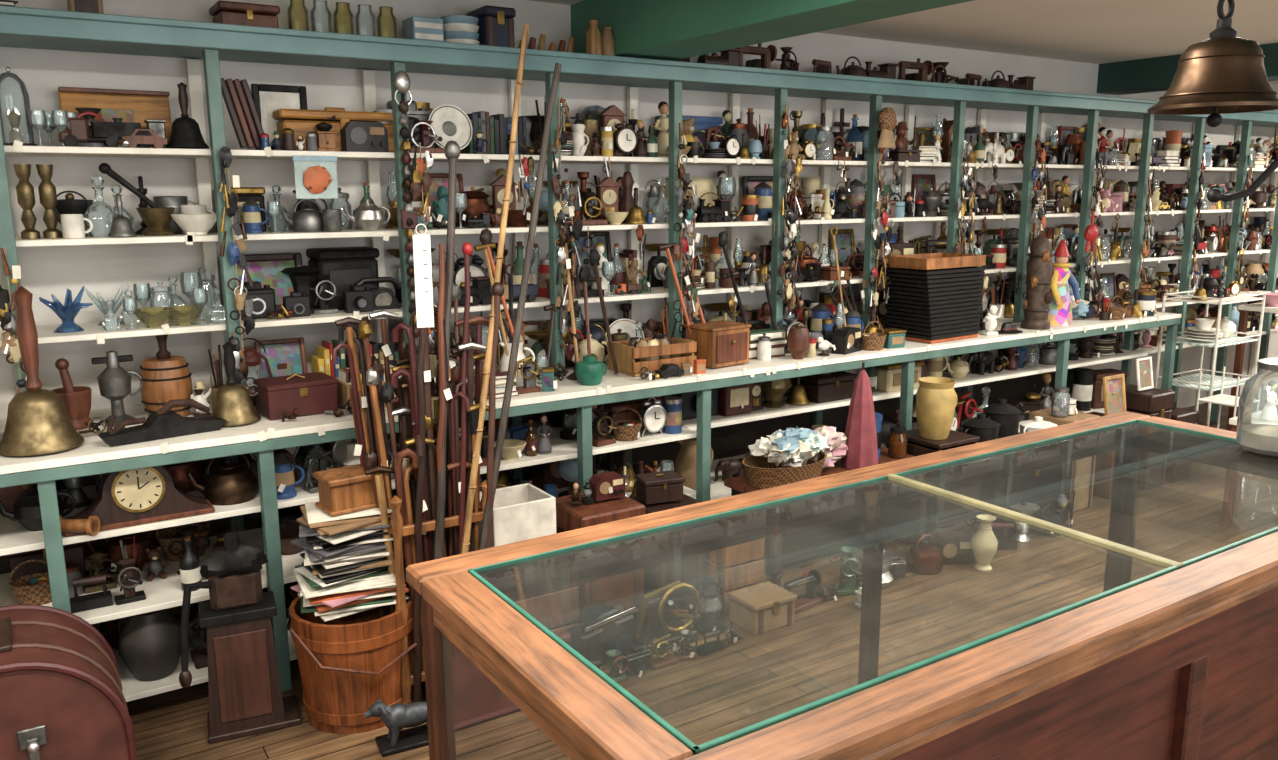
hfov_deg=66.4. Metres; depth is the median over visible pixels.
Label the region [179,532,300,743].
coffee grinder
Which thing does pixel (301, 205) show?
ceramic pitcher
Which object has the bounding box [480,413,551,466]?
assorted curios
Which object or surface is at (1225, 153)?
assorted curios
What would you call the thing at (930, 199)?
assorted curios
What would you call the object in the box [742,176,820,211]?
assorted curios
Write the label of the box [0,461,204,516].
assorted curios
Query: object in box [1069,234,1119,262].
assorted curios
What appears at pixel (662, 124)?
assorted curios
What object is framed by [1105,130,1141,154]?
assorted curios
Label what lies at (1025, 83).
locomotive
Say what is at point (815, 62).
iron
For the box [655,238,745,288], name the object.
assorted curios
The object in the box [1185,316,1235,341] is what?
assorted curios
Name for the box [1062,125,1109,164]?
assorted curios
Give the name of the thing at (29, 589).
assorted curios
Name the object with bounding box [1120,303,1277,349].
assorted curios
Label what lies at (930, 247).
assorted curios
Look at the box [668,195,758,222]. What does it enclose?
assorted curios
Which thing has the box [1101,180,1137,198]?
assorted curios
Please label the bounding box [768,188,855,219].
assorted curios
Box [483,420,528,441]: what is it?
assorted curios
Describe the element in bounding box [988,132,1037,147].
assorted curios
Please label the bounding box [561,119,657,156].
assorted curios
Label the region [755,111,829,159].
assorted curios
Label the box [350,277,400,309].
rotary telephone
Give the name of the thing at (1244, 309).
table
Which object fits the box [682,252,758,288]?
assorted curios
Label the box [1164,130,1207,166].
assorted curios
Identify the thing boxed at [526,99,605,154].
assorted curios
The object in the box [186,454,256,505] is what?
copper kettle
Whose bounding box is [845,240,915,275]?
assorted curios
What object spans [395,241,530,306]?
assorted curios
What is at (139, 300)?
stemware
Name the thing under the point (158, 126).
locomotive
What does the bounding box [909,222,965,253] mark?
assorted curios
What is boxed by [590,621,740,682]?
assorted curios
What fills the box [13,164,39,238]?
brass candlestick
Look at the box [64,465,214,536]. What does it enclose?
mantel clock
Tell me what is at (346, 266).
tin box
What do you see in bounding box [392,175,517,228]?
assorted curios
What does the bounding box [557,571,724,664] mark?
engine
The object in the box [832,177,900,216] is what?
assorted curios
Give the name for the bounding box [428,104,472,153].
plate
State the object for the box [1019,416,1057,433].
stock pot
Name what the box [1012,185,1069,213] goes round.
assorted curios
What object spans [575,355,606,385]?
enamel pot
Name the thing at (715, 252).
assorted curios
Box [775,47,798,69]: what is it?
grinder
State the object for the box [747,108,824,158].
assorted curios
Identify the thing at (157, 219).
mortar
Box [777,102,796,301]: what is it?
string
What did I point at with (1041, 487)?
trunk
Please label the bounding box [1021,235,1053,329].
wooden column
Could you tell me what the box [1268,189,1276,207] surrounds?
assorted curios
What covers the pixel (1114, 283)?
assorted curios
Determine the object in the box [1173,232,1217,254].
assorted curios
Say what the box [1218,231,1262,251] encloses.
assorted curios
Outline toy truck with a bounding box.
[58,118,140,147]
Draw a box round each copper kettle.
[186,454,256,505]
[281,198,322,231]
[836,56,866,76]
[985,70,1010,87]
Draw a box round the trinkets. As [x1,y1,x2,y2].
[410,142,1119,352]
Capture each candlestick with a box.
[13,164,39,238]
[35,164,61,237]
[135,176,147,234]
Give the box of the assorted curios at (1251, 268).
[1123,262,1277,302]
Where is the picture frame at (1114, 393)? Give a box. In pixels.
[1102,374,1126,415]
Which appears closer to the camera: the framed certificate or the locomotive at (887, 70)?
the framed certificate
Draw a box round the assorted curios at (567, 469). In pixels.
[558,450,665,496]
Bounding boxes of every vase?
[916,377,957,439]
[971,514,997,571]
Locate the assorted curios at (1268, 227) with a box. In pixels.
[1256,219,1272,247]
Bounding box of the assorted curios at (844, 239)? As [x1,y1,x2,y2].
[830,226,904,269]
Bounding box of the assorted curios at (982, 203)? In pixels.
[939,190,1004,215]
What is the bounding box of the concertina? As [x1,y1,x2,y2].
[883,252,985,343]
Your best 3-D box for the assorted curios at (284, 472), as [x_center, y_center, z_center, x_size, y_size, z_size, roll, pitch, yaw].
[-1.026,0.289,3.413,0.506,0.166,0.113,-7,13,-32]
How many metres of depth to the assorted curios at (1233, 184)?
7.02 m
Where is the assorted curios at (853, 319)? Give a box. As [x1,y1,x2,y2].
[432,286,1134,390]
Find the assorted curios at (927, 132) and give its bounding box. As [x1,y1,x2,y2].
[913,118,985,145]
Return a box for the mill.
[315,116,337,150]
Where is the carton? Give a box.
[728,581,796,634]
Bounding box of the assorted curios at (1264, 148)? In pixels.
[1258,143,1277,166]
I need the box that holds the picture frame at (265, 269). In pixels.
[237,253,302,311]
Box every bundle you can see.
[208,345,226,407]
[332,306,496,673]
[810,426,848,467]
[1069,285,1095,318]
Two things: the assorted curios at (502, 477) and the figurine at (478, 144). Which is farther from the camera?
the assorted curios at (502, 477)
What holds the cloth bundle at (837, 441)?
on the bench
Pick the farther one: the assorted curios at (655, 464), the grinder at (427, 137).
the assorted curios at (655, 464)
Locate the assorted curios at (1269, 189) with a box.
[1253,184,1277,207]
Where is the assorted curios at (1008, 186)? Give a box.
[984,181,1036,213]
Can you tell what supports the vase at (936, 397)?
on the lid
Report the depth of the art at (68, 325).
3.19 m
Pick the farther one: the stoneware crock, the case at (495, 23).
the case at (495, 23)
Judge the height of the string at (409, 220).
1.020 m
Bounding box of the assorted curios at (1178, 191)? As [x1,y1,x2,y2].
[1162,182,1201,209]
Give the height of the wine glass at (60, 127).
0.110 m
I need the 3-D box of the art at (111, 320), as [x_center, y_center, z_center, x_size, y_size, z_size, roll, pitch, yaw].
[-1.817,-0.258,3.348,0.137,0.134,0.083,-7,13,-32]
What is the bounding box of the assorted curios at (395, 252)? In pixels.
[387,242,507,303]
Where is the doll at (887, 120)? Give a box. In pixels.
[877,107,896,147]
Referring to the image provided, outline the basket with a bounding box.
[742,426,829,488]
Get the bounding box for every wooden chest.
[556,492,645,629]
[628,494,705,620]
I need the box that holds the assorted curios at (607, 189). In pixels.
[537,171,633,225]
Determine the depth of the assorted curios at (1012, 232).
5.89 m
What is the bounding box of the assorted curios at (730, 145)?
[667,133,761,158]
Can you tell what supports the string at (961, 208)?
hanging from the shelving unit at (20, 27)
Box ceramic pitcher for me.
[293,190,327,211]
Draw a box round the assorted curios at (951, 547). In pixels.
[784,491,1074,613]
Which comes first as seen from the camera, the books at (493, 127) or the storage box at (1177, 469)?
the books at (493, 127)
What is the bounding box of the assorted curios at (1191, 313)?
[1109,296,1261,343]
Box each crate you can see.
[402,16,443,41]
[515,585,578,634]
[607,334,696,376]
[705,538,764,614]
[886,441,979,544]
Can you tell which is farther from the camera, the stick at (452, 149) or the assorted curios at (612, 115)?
the assorted curios at (612, 115)
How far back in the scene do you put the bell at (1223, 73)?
1.75 m
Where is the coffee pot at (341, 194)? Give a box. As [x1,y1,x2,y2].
[329,187,351,229]
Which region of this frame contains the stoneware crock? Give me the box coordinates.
[118,609,180,680]
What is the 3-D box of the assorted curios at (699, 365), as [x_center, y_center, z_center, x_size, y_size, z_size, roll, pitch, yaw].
[0.138,-0.043,4.022,0.320,0.058,0.082,-7,13,-32]
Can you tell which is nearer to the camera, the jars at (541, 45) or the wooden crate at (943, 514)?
the jars at (541, 45)
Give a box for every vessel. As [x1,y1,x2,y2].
[54,191,92,236]
[280,266,319,308]
[506,134,510,154]
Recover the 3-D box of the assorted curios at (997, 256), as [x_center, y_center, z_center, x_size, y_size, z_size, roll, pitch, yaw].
[1.884,-0.689,5.491,0.524,0.137,0.118,-7,13,-32]
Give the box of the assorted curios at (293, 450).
[250,443,333,464]
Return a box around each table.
[1220,410,1277,526]
[1227,302,1277,430]
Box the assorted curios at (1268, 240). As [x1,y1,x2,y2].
[1261,228,1272,248]
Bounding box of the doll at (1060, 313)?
[1048,239,1079,325]
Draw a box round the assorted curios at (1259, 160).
[1230,148,1271,167]
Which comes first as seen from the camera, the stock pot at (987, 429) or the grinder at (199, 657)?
the grinder at (199, 657)
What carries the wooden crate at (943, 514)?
on the floor
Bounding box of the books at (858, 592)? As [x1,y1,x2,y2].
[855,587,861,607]
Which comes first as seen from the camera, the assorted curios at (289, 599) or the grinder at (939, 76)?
the assorted curios at (289, 599)
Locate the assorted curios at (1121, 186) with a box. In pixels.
[1112,179,1158,210]
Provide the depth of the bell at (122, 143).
3.12 m
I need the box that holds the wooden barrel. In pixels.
[140,335,193,416]
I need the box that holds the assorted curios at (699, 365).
[640,359,705,380]
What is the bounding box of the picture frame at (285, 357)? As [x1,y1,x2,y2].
[254,337,307,378]
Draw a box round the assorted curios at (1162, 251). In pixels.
[1122,236,1174,258]
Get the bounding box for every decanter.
[84,175,117,236]
[105,185,134,232]
[163,275,187,312]
[267,185,290,230]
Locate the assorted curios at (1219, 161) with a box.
[1183,141,1228,167]
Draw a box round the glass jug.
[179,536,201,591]
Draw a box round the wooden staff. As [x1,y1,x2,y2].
[478,63,561,549]
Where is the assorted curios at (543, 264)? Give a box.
[537,242,643,296]
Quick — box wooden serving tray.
[58,87,171,147]
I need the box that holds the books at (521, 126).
[504,116,526,154]
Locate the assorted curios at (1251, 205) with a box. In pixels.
[1246,178,1264,206]
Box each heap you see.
[79,416,125,433]
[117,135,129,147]
[267,305,293,318]
[281,408,299,421]
[325,399,365,416]
[519,137,540,154]
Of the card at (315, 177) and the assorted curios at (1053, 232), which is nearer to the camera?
the card at (315, 177)
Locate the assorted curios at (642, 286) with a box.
[545,261,650,298]
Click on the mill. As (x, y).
(326, 139)
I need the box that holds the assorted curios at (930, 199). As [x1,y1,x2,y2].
[862,188,940,217]
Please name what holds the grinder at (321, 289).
on the shelving unit at (20, 27)
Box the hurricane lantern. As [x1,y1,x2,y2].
[243,338,272,406]
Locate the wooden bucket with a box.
[289,584,416,733]
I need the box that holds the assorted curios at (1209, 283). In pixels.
[1191,275,1239,299]
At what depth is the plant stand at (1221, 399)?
5.66 m
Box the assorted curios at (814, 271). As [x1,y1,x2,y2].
[767,252,850,283]
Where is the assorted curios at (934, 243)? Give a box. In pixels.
[926,228,983,253]
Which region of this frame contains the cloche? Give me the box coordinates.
[0,67,37,145]
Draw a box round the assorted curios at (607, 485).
[568,471,624,503]
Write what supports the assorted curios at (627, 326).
on the shelf at (729, 437)
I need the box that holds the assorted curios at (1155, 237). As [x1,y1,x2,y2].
[1143,218,1185,246]
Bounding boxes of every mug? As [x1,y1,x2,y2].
[60,214,92,237]
[153,196,195,233]
[180,205,216,233]
[322,209,348,231]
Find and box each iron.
[70,574,112,612]
[812,59,830,72]
[965,73,981,85]
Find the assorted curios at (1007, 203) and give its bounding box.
[1001,176,1054,213]
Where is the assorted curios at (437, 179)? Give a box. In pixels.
[385,165,506,227]
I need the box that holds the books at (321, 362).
[311,340,345,377]
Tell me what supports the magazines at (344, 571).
on the wooden bucket
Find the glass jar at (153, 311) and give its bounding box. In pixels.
[150,281,173,322]
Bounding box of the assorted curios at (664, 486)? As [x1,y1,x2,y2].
[635,470,684,504]
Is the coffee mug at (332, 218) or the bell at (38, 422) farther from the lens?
the coffee mug at (332, 218)
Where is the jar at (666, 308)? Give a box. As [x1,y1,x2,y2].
[661,289,683,338]
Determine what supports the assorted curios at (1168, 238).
on the shelving unit at (20, 27)
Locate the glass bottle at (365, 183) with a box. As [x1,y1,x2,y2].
[359,182,374,204]
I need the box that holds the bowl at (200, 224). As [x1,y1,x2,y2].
[171,213,216,234]
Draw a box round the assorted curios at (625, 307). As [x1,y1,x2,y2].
[390,267,1075,364]
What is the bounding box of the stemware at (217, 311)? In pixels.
[190,268,219,318]
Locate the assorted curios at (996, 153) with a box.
[947,132,1014,163]
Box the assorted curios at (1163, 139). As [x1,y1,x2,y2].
[1152,134,1193,152]
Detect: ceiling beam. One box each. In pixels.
[570,0,973,60]
[1097,43,1277,94]
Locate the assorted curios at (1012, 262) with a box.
[1009,236,1055,266]
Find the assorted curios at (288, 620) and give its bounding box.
[284,562,404,629]
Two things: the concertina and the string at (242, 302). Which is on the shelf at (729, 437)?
the concertina
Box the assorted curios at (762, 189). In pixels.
[754,181,836,219]
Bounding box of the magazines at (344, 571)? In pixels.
[290,501,408,621]
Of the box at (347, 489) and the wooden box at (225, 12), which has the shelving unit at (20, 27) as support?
the wooden box at (225, 12)
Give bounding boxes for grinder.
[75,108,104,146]
[113,558,145,604]
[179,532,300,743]
[188,600,209,668]
[310,275,338,314]
[409,120,443,152]
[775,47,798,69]
[927,62,958,82]
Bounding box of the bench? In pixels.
[724,447,926,586]
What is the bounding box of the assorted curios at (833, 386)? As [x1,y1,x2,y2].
[671,332,1122,419]
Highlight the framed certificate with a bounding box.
[251,84,307,149]
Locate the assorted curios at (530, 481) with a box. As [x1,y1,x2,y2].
[480,480,557,497]
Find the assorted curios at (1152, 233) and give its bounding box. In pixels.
[1106,226,1154,257]
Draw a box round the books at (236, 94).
[221,78,268,147]
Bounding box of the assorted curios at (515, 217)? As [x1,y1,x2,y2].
[413,193,531,229]
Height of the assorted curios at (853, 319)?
0.213 m
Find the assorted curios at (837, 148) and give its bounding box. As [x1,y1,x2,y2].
[769,126,856,160]
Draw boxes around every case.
[406,411,1277,759]
[466,5,515,47]
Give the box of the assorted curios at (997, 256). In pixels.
[961,244,1006,268]
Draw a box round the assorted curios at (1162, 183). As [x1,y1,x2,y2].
[1154,176,1189,201]
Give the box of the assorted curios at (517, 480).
[480,476,537,489]
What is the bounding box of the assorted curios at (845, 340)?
[473,289,1157,398]
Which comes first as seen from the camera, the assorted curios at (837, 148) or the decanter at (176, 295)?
the decanter at (176, 295)
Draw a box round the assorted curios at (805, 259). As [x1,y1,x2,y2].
[756,239,839,281]
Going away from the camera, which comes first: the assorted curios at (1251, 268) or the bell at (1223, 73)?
the bell at (1223, 73)
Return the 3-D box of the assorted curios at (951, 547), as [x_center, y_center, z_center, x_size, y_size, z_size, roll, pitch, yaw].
[1.363,0.733,4.379,1.874,0.195,0.168,-7,13,-32]
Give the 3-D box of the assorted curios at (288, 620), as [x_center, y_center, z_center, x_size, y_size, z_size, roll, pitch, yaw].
[-1.105,0.781,3.661,0.529,0.198,0.118,-7,13,-32]
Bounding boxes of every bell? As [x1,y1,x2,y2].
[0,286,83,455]
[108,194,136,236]
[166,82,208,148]
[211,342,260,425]
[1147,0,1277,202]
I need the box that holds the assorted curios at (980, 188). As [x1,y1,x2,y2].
[936,182,989,215]
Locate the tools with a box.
[452,226,983,384]
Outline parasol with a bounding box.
[841,362,877,469]
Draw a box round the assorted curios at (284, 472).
[274,436,399,499]
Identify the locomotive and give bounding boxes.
[112,118,167,147]
[697,49,740,65]
[865,61,897,78]
[1007,75,1035,89]
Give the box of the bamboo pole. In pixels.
[461,24,528,553]
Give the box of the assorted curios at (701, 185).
[643,170,730,221]
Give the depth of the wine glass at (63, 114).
3.10 m
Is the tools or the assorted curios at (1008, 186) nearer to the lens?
the tools
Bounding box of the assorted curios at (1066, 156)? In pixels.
[1019,143,1073,164]
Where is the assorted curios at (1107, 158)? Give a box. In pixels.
[1078,141,1130,165]
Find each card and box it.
[292,155,338,197]
[412,224,433,327]
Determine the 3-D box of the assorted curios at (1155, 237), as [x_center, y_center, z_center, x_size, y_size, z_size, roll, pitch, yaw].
[3.756,-1.035,6.919,0.542,0.260,0.096,-7,13,-32]
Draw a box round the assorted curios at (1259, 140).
[1249,134,1277,152]
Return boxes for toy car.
[122,129,166,147]
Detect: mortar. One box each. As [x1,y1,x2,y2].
[51,358,93,429]
[99,163,174,235]
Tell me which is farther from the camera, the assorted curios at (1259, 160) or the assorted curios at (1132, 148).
the assorted curios at (1259, 160)
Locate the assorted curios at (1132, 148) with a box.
[1115,128,1161,165]
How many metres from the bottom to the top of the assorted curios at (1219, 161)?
0.174 m
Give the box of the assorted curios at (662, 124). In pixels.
[653,101,748,158]
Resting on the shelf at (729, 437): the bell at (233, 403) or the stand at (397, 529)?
the bell at (233, 403)
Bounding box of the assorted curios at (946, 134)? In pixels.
[931,114,989,162]
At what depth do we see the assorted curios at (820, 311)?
4.74 m
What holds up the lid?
on the wooden crate at (943, 514)
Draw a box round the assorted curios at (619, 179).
[526,170,622,224]
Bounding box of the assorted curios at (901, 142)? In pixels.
[846,114,924,160]
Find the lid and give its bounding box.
[906,428,979,448]
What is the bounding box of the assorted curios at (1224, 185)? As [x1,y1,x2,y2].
[1202,183,1232,193]
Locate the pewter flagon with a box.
[91,350,142,426]
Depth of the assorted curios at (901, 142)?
5.17 m
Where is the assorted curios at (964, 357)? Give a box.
[662,339,1090,406]
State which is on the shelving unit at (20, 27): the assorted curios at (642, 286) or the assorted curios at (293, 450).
the assorted curios at (642, 286)
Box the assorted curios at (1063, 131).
[1048,122,1101,162]
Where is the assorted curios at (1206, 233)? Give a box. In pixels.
[1203,216,1230,241]
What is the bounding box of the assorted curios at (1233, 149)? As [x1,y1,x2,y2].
[1216,140,1255,167]
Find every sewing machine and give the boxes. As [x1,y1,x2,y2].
[735,43,776,68]
[898,58,933,81]
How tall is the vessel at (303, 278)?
0.170 m
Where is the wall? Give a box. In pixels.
[0,0,1277,419]
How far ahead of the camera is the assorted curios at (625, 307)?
4.56 m
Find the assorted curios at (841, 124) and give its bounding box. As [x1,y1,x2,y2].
[834,108,897,160]
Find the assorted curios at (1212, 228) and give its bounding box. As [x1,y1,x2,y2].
[1207,223,1246,250]
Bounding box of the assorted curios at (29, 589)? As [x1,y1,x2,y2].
[9,525,239,604]
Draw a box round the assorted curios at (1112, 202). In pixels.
[1072,188,1123,212]
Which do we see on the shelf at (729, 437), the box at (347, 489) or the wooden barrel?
the wooden barrel
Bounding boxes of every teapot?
[0,484,75,530]
[343,198,389,229]
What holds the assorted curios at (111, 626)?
in the shelf at (729, 437)
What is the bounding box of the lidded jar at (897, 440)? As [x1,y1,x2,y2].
[888,423,906,458]
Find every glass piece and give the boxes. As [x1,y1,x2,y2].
[102,300,119,330]
[123,298,138,328]
[132,307,175,327]
[162,305,203,325]
[191,288,209,324]
[209,288,224,322]
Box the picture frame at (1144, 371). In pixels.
[1136,357,1153,390]
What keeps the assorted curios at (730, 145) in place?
on the shelving unit at (20, 27)
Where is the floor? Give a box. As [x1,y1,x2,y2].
[126,388,1277,759]
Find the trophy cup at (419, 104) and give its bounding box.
[416,102,433,110]
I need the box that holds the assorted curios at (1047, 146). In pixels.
[1003,125,1058,163]
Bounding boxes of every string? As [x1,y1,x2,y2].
[0,248,26,394]
[218,146,257,395]
[394,71,418,349]
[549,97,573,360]
[671,121,690,336]
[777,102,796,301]
[868,131,885,328]
[954,141,972,252]
[1023,136,1041,310]
[1083,147,1104,290]
[1138,166,1154,281]
[1191,151,1205,289]
[1236,153,1252,283]
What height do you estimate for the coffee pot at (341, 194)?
0.160 m
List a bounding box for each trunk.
[0,604,136,759]
[974,432,1072,536]
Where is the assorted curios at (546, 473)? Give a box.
[531,451,621,490]
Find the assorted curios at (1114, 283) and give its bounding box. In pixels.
[1100,257,1268,301]
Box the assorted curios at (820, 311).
[433,278,1110,366]
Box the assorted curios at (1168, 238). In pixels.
[1157,220,1204,251]
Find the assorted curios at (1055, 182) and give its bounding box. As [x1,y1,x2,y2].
[1052,180,1080,203]
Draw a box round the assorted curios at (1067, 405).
[1051,387,1077,415]
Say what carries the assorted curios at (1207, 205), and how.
on the shelving unit at (20, 27)
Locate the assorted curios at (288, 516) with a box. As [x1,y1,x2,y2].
[251,491,392,531]
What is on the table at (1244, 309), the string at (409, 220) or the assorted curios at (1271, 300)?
the assorted curios at (1271, 300)
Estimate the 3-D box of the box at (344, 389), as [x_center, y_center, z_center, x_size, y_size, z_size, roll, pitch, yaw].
[-0.962,0.022,3.515,0.230,0.131,0.170,-7,13,-32]
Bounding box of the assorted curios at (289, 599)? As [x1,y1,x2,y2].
[285,591,292,608]
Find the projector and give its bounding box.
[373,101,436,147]
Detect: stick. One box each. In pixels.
[413,328,425,701]
[434,140,459,559]
[436,243,445,472]
[458,242,472,553]
[486,282,503,547]
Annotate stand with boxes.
[378,479,486,704]
[1192,367,1261,475]
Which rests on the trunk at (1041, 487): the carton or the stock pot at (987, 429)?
the stock pot at (987, 429)
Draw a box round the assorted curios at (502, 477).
[496,471,509,488]
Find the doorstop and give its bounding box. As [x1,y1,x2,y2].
[364,699,428,756]
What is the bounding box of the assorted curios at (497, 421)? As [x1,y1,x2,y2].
[484,418,510,430]
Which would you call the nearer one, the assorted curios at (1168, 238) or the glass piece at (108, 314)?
the glass piece at (108, 314)
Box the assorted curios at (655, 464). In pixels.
[621,460,673,496]
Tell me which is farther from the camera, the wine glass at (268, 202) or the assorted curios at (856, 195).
the assorted curios at (856, 195)
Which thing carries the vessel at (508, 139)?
on the shelving unit at (20, 27)
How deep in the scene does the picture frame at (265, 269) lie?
3.65 m
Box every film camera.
[239,281,275,319]
[283,291,310,316]
[343,285,373,312]
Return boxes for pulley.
[1084,211,1098,251]
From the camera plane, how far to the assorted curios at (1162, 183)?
6.77 m
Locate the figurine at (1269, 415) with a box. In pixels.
[1260,381,1277,423]
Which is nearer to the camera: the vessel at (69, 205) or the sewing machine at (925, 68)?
the vessel at (69, 205)
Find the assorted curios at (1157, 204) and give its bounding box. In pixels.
[1127,185,1178,210]
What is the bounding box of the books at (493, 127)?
[461,111,505,153]
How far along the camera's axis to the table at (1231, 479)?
4.83 m
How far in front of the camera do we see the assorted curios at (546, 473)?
4.29 m
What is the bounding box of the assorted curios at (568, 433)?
[560,396,660,439]
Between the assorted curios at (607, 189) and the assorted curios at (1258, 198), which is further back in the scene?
the assorted curios at (1258, 198)
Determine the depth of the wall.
3.87 m
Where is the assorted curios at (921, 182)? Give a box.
[913,171,972,208]
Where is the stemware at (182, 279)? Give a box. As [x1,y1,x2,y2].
[180,272,204,320]
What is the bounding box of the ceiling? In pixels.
[529,0,1277,83]
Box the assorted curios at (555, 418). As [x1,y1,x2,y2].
[539,408,596,427]
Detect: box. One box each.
[67,0,103,13]
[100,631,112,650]
[209,0,279,27]
[230,187,266,231]
[253,372,338,419]
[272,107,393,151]
[306,247,378,309]
[313,464,377,516]
[336,365,401,411]
[684,320,750,367]
[1029,407,1099,512]
[1088,411,1115,498]
[1125,384,1174,490]
[1165,407,1198,482]
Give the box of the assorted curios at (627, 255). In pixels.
[530,231,636,289]
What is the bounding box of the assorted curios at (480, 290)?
[433,276,537,307]
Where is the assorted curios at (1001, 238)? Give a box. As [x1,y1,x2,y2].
[997,228,1051,265]
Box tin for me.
[875,412,882,458]
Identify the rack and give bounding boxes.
[1154,289,1265,426]
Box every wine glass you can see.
[28,110,46,145]
[39,112,55,145]
[51,110,68,146]
[61,112,77,146]
[267,201,281,232]
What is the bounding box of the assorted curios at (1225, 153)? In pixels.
[1206,137,1227,157]
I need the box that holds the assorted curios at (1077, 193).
[1061,176,1111,212]
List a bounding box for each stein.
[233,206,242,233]
[243,199,268,232]
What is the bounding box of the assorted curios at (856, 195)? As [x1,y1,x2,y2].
[845,179,915,217]
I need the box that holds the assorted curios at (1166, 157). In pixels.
[1129,150,1180,166]
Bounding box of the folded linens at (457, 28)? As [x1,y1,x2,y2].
[440,15,479,44]
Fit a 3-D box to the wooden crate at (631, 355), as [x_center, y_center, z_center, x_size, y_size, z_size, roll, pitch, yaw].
[0.055,-0.114,4.157,0.320,0.145,0.212,-7,13,-32]
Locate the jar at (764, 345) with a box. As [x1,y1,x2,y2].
[757,333,770,360]
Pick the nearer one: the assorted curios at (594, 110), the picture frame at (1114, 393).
the assorted curios at (594, 110)
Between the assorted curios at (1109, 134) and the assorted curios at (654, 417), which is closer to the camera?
the assorted curios at (654, 417)
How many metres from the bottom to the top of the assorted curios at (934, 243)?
0.225 m
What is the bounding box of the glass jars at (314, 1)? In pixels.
[287,0,396,37]
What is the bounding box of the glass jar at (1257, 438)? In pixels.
[1236,357,1277,455]
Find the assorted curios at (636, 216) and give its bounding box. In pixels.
[562,188,655,225]
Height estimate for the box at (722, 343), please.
0.172 m
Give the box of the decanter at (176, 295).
[163,275,187,312]
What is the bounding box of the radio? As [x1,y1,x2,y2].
[340,121,388,151]
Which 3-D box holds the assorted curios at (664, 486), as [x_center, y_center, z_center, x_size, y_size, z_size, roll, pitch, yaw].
[0.081,0.418,3.834,0.168,0.102,0.119,-4,12,-21]
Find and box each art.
[39,286,90,332]
[84,286,128,325]
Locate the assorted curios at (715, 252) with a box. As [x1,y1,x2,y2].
[642,235,725,286]
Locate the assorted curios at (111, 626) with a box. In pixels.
[92,603,197,649]
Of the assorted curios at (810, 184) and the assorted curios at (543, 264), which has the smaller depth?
the assorted curios at (543, 264)
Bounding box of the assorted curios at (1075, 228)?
[1053,225,1108,260]
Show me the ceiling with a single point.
(1086, 31)
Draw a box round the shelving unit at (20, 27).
[0,5,1277,421]
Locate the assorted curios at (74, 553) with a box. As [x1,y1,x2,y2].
[6,521,209,579]
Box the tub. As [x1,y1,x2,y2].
[479,483,555,546]
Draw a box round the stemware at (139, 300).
[133,283,150,305]
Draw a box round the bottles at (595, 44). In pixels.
[586,18,614,55]
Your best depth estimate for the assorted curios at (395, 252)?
4.04 m
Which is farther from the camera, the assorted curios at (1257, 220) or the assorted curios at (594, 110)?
the assorted curios at (1257, 220)
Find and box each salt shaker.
[260,133,269,149]
[282,128,295,150]
[306,131,317,150]
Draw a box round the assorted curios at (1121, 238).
[1104,222,1133,252]
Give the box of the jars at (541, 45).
[518,34,574,51]
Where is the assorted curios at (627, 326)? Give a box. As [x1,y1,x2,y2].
[450,271,1097,371]
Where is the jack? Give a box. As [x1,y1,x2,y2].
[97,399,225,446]
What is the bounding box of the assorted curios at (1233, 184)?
[1210,182,1235,207]
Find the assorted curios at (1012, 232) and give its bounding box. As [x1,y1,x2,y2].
[984,228,1033,263]
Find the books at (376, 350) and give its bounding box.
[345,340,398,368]
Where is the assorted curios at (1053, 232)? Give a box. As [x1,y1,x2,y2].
[1042,224,1077,250]
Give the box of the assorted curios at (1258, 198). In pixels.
[1224,187,1266,208]
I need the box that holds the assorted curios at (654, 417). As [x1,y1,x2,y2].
[592,396,681,446]
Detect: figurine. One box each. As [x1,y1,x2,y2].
[190,376,212,416]
[271,131,282,149]
[296,134,305,150]
[473,128,487,153]
[1260,381,1277,423]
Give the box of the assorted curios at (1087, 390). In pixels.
[674,368,1128,490]
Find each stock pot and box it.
[961,413,1000,441]
[983,399,1020,438]
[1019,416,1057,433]
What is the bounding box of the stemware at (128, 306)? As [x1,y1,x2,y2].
[121,290,140,324]
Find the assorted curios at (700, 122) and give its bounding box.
[642,110,731,156]
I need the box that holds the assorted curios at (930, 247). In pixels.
[859,246,932,277]
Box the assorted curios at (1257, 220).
[1239,217,1272,244]
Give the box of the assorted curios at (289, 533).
[279,492,395,554]
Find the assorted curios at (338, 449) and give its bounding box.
[273,433,399,481]
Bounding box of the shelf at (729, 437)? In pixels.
[0,311,1181,701]
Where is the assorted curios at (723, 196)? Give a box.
[651,177,735,222]
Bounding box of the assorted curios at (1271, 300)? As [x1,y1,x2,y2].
[1259,285,1277,306]
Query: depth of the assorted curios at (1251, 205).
7.44 m
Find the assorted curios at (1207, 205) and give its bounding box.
[1179,185,1223,209]
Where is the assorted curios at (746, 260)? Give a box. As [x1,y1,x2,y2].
[739,241,823,280]
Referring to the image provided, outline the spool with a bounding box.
[60,516,99,535]
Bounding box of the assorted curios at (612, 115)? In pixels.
[535,95,636,156]
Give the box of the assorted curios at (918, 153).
[864,129,942,161]

